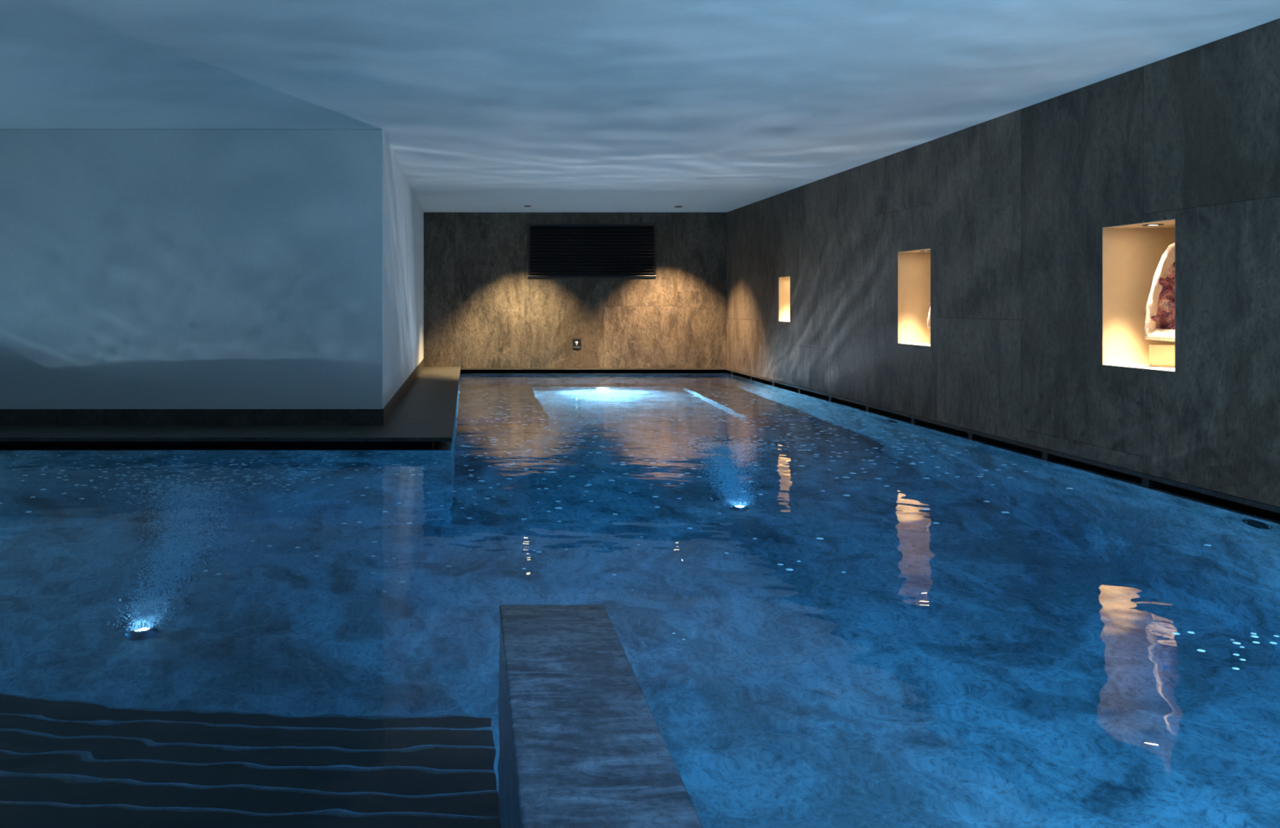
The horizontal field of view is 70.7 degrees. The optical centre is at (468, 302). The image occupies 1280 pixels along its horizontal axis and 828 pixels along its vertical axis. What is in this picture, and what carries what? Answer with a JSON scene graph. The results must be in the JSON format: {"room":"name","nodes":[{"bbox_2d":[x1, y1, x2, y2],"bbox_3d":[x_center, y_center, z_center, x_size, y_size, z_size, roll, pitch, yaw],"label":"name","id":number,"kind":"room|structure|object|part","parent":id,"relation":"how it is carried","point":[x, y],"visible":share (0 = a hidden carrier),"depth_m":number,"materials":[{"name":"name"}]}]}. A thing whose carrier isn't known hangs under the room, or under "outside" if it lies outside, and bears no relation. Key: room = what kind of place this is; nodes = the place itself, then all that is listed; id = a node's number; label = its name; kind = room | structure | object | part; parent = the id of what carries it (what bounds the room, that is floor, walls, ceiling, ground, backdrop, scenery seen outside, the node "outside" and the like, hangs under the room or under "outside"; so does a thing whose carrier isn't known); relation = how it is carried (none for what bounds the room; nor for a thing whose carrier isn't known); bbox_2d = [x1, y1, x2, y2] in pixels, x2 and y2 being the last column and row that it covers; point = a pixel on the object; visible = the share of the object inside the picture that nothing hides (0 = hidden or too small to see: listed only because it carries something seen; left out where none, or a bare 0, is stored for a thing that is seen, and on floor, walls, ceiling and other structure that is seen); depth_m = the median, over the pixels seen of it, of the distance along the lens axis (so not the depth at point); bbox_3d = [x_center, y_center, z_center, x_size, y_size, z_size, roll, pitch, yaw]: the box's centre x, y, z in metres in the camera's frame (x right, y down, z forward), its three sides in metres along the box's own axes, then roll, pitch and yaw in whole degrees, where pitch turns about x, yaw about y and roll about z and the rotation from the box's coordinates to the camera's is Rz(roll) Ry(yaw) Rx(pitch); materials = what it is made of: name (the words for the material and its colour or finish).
{"room":"spa","nodes":[
{"label":"spa","id":0,"kind":"room"},
{"bbox_2d":[0,128,423,408],"bbox_3d":[-3.211,-0.217,10.860,4.978,2.496,6.880,0,0,0],"label":"wall","id":1,"kind":"structure","parent":0,"point":[140,268],"depth_m":7.42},
{"bbox_2d":[0,358,424,425],"bbox_3d":[-3.157,0.962,10.831,4.886,0.138,6.837,0,0,0],"label":"baseboard","id":2,"kind":"structure","parent":1,"relation":"attached to","point":[7,416],"depth_m":7.41,"materials":[{"name":"stone"}]},
{"bbox_2d":[0,441,433,448],"bbox_3d":[-2.942,1.131,10.580,5.315,0.139,7.340,0,0,0],"label":"wall","id":3,"kind":"structure","parent":0,"point":[2,444],"depth_m":6.91,"materials":[{"name":"black stone"}]},
{"bbox_2d":[0,366,460,441],"bbox_3d":[-2.862,1.046,10.510,5.475,0.030,7.520,0,0,0],"label":"ledge","id":4,"kind":"object","parent":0,"point":[426,412],"visible":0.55,"depth_m":7.21,"materials":[{"name":"stone"}]},
{"bbox_2d":[423,212,726,368],"bbox_3d":[1.677,-0.207,14.275,4.997,2.515,0.050,0,0,0],"label":"wall","id":5,"kind":"structure","parent":0,"point":[482,308],"depth_m":14.25,"materials":[{"name":"stone"}]},
{"bbox_2d":[572,338,581,348],"bbox_3d":[1.752,0.655,14.241,0.132,0.156,0.018,0,0,0],"label":"wall switch","id":6,"kind":"object","parent":5,"relation":"attached to","point":[576,343],"visible":1,"depth_m":14.23,"materials":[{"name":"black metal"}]},
{"bbox_2d":[528,223,656,277],"bbox_3d":[1.998,-0.843,14.234,2.072,0.872,0.030,0,0,0],"label":"air vent","id":7,"kind":"object","parent":5,"relation":"in","point":[554,250],"visible":1,"depth_m":14.23,"materials":[{"name":"black metal"}]},
{"bbox_2d":[0,0,1279,212],"bbox_3d":[-0.362,-1.540,5.875,10.875,0.150,17.150,0,0,0],"label":"ceiling","id":8,"kind":"structure","parent":0,"point":[481,105],"depth_m":5.63,"materials":[{"name":"white paint"}]},
{"bbox_2d":[460,369,1279,520],"bbox_3d":[-0.542,1.376,6.125,10.115,0.728,17.250,0,0,0],"label":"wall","id":9,"kind":"structure","parent":0,"point":[1264,513],"depth_m":7.56,"materials":[{"name":"black stone"}]},
{"bbox_2d":[460,368,726,369],"bbox_3d":[2.025,1.065,14.269,4.300,0.023,0.062,0,0,0],"label":"trim","id":10,"kind":"structure","parent":9,"relation":"attached to","point":[460,368],"depth_m":14.24,"materials":[{"name":"stone"}]},
{"bbox_2d":[726,368,1279,513],"bbox_3d":[4.198,1.067,5.875,0.054,0.029,16.750,0,0,0],"label":"trim","id":11,"kind":"structure","parent":9,"relation":"attached to","point":[1207,491],"depth_m":6.10,"materials":[{"name":"stone"}]},
{"bbox_2d":[726,18,1279,506],"bbox_3d":[4.200,-0.207,5.890,0.050,2.515,16.780,0,0,0],"label":"wall","id":12,"kind":"structure","parent":0,"point":[1011,210],"depth_m":6.22,"materials":[{"name":"stone"}]},
{"bbox_2d":[778,275,790,321],"bbox_3d":[4.482,-0.050,11.640,0.614,0.621,0.442,0,0,0],"label":"wall niche","id":13,"kind":"object","parent":12,"relation":"attached to","point":[784,282],"visible":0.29,"depth_m":11.85,"materials":[{"name":"beige paint"}]},
{"bbox_2d":[897,248,930,346],"bbox_3d":[4.482,-0.051,8.261,0.614,0.916,0.629,0,0,0],"label":"wall niche","id":14,"kind":"object","parent":12,"relation":"attached to","point":[914,265],"visible":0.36,"depth_m":8.56,"materials":[{"name":"beige paint"}]},
{"bbox_3d":[4.475,0.399,8.261,0.600,0.017,0.601,0,0,0],"label":"sill","id":15,"kind":"part","parent":14,"relation":"part of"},
{"bbox_2d":[926,299,930,327],"bbox_3d":[4.528,-0.067,8.256,0.420,0.660,0.167,0,0,32],"label":"amethyst geode","id":16,"kind":"object","parent":14,"relation":"on","point":[928,319],"visible":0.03,"depth_m":8.30,"materials":[{"name":"stone"}]},
{"bbox_2d":[928,330,930,344],"bbox_3d":[4.539,0.328,8.270,0.370,0.130,0.113,0,0,32],"label":"plinth","id":17,"kind":"object","parent":14,"relation":"on","point":[929,331],"visible":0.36,"depth_m":8.32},
{"bbox_2d":[1102,218,1175,372],"bbox_3d":[4.482,-0.044,5.503,0.614,0.933,0.621,0,0,0],"label":"wall niche","id":18,"kind":"object","parent":12,"relation":"attached to","point":[1132,254],"visible":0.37,"depth_m":5.80,"materials":[{"name":"beige paint"}]},
{"bbox_3d":[4.475,0.413,5.503,0.600,0.017,0.593,0,0,0],"label":"sill","id":19,"kind":"part","parent":18,"relation":"part of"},
{"bbox_2d":[1142,223,1164,226],"bbox_3d":[4.315,-0.491,5.553,0.112,0.006,0.112,0,0,0],"label":"recessed light","id":20,"kind":"object","parent":18,"relation":"attached to","point":[1149,224],"visible":1,"depth_m":5.52,"materials":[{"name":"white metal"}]},
{"bbox_2d":[1144,242,1174,341],"bbox_3d":[4.499,-0.067,5.534,0.413,0.660,0.160,0,0,32],"label":"amethyst geode","id":21,"kind":"object","parent":18,"relation":"on","point":[1160,306],"visible":0.3,"depth_m":5.58,"materials":[{"name":"stone"}]},
{"bbox_2d":[1149,343,1174,367],"bbox_3d":[4.521,0.336,5.540,0.370,0.145,0.113,0,0,32],"label":"plinth","id":22,"kind":"object","parent":18,"relation":"on","point":[1161,355],"visible":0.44,"depth_m":5.56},
{"bbox_3d":[-0.462,3.415,7.685,10.275,0.150,13.730,0,0,0],"label":"floor","id":23,"kind":"structure","parent":0,"visible":0},
{"bbox_2d":[499,604,703,827],"bbox_3d":[0.314,2.237,2.221,0.396,2.206,2.198,0,0,0],"label":"stone pier","id":24,"kind":"object","parent":23,"relation":"on","point":[591,750],"visible":1,"depth_m":2.32,"materials":[{"name":"grey stone"}]},
{"bbox_2d":[0,373,1279,827],"bbox_3d":[-0.678,2.254,7.721,9.842,2.233,13.202,0,0,0],"label":"pool water","id":25,"kind":"object","parent":23,"relation":"on","point":[824,613],"visible":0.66,"depth_m":3.23,"materials":[{"name":"blue liquid"}]},
{"bbox_3d":[4.213,2.242,7.885,0.075,2.196,13.530,0,0,0],"label":"wall","id":26,"kind":"structure","parent":0,"visible":0},
{"bbox_2d":[772,382,777,386],"bbox_3d":[4.212,1.112,12.100,0.050,0.060,0.060,0,0,0],"label":"bracket","id":27,"kind":"object","parent":26,"relation":"attached to","point":[774,384],"visible":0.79,"depth_m":12.07,"materials":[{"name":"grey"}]},
{"bbox_2d":[798,388,804,393],"bbox_3d":[4.212,1.112,11.150,0.050,0.060,0.060,0,0,0],"label":"bracket","id":28,"kind":"object","parent":26,"relation":"attached to","point":[800,391],"visible":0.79,"depth_m":11.12,"materials":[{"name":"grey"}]},
{"bbox_2d":[828,396,835,401],"bbox_3d":[4.212,1.112,10.200,0.050,0.060,0.060,0,0,0],"label":"bracket","id":29,"kind":"object","parent":26,"relation":"attached to","point":[830,398],"visible":0.79,"depth_m":10.17,"materials":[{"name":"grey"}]},
{"bbox_2d":[866,406,873,412],"bbox_3d":[4.212,1.112,9.250,0.050,0.060,0.060,0,0,0],"label":"bracket","id":30,"kind":"object","parent":26,"relation":"attached to","point":[868,409],"visible":0.79,"depth_m":9.22,"materials":[{"name":"grey metal"}]},
{"bbox_2d":[911,417,919,424],"bbox_3d":[4.212,1.112,8.300,0.050,0.060,0.060,0,0,0],"label":"bracket","id":31,"kind":"object","parent":26,"relation":"attached to","point":[914,421],"visible":0.79,"depth_m":8.27,"materials":[{"name":"grey metal"}]},
{"bbox_2d":[968,432,977,439],"bbox_3d":[4.212,1.112,7.350,0.050,0.060,0.060,0,0,0],"label":"bracket","id":32,"kind":"object","parent":26,"relation":"attached to","point":[971,436],"visible":0.79,"depth_m":7.32,"materials":[{"name":"grey metal"}]},
{"bbox_2d":[1041,451,1054,460],"bbox_3d":[4.212,1.112,6.400,0.050,0.060,0.060,0,0,0],"label":"bracket","id":33,"kind":"object","parent":26,"relation":"attached to","point":[1046,456],"visible":0.86,"depth_m":6.37,"materials":[{"name":"grey"}]},
{"bbox_2d":[1141,477,1156,488],"bbox_3d":[4.212,1.112,5.450,0.050,0.060,0.060,0,0,0],"label":"bracket","id":34,"kind":"object","parent":26,"relation":"attached to","point":[1148,483],"visible":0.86,"depth_m":5.43,"materials":[{"name":"grey"}]}
]}

